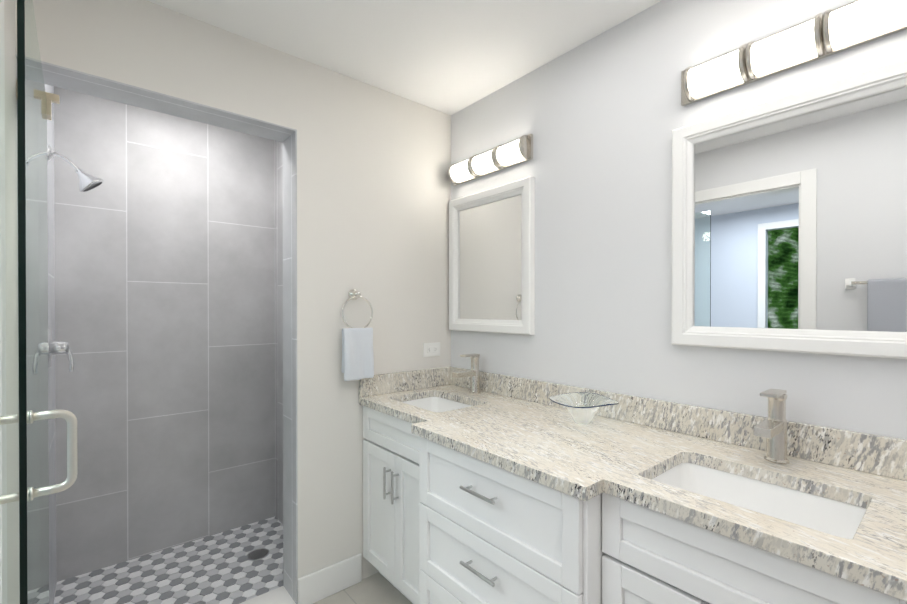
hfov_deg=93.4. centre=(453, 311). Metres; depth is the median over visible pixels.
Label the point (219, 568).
floor
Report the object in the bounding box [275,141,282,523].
wall
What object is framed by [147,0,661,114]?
ceiling
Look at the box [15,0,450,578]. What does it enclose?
wall
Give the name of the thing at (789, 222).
mirror
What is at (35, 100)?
shower door
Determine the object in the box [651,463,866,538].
sink
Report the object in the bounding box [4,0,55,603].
wall
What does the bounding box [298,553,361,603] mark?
baseboard
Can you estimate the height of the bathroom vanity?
0.864 m
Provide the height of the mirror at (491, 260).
0.730 m
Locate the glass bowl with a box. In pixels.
[549,392,618,424]
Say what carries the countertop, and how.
on the bathroom vanity
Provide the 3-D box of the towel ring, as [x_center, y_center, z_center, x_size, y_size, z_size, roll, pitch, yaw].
[-0.460,0.107,2.035,0.164,0.431,0.071,0,0,-40]
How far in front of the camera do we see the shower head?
1.79 m
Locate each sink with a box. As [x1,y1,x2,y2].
[403,397,470,411]
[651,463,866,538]
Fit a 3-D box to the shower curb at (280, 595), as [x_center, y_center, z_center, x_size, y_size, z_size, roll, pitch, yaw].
[-1.067,1.310,1.691,0.826,0.020,0.170,0,0,-40]
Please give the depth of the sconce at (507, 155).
2.12 m
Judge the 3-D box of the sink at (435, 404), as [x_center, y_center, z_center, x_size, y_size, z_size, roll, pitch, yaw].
[-0.082,0.529,2.017,0.344,0.149,0.454,0,0,-40]
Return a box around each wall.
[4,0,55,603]
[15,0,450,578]
[54,86,275,582]
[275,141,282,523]
[451,0,906,439]
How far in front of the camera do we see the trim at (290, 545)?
1.94 m
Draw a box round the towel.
[341,328,373,380]
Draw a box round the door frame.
[0,0,6,603]
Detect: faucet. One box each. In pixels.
[452,353,480,393]
[754,388,789,463]
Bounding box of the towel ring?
[341,289,373,380]
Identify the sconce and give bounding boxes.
[448,134,532,185]
[681,0,906,105]
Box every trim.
[16,54,296,141]
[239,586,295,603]
[283,131,297,603]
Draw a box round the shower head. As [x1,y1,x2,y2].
[47,144,103,191]
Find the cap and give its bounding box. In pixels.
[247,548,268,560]
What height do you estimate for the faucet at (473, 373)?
0.200 m
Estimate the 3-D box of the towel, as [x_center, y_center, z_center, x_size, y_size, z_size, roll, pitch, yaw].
[-0.455,0.201,2.029,0.158,0.245,0.057,0,0,-40]
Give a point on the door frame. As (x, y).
(3, 522)
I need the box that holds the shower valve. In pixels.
[48,328,73,370]
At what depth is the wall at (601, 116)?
1.62 m
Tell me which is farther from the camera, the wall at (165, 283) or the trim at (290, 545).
the wall at (165, 283)
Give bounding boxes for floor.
[54,516,412,603]
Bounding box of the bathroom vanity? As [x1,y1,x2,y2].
[363,406,906,603]
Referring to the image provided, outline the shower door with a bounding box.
[0,0,77,603]
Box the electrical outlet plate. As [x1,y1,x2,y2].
[423,342,439,356]
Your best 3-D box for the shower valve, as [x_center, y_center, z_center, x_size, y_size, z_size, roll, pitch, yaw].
[-1.619,0.159,1.764,0.079,0.183,0.164,0,0,-40]
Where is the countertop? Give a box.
[359,366,906,601]
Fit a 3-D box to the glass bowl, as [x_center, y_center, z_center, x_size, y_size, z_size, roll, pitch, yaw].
[0.486,0.373,1.606,0.247,0.093,0.250,0,0,-40]
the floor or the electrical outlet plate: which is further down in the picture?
the floor
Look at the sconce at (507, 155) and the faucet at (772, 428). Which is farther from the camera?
the sconce at (507, 155)
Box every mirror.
[449,176,534,334]
[671,57,906,358]
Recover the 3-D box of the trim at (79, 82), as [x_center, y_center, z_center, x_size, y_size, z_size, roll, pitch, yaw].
[-1.080,-0.797,1.670,0.871,0.006,0.170,0,0,-40]
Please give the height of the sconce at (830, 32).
0.116 m

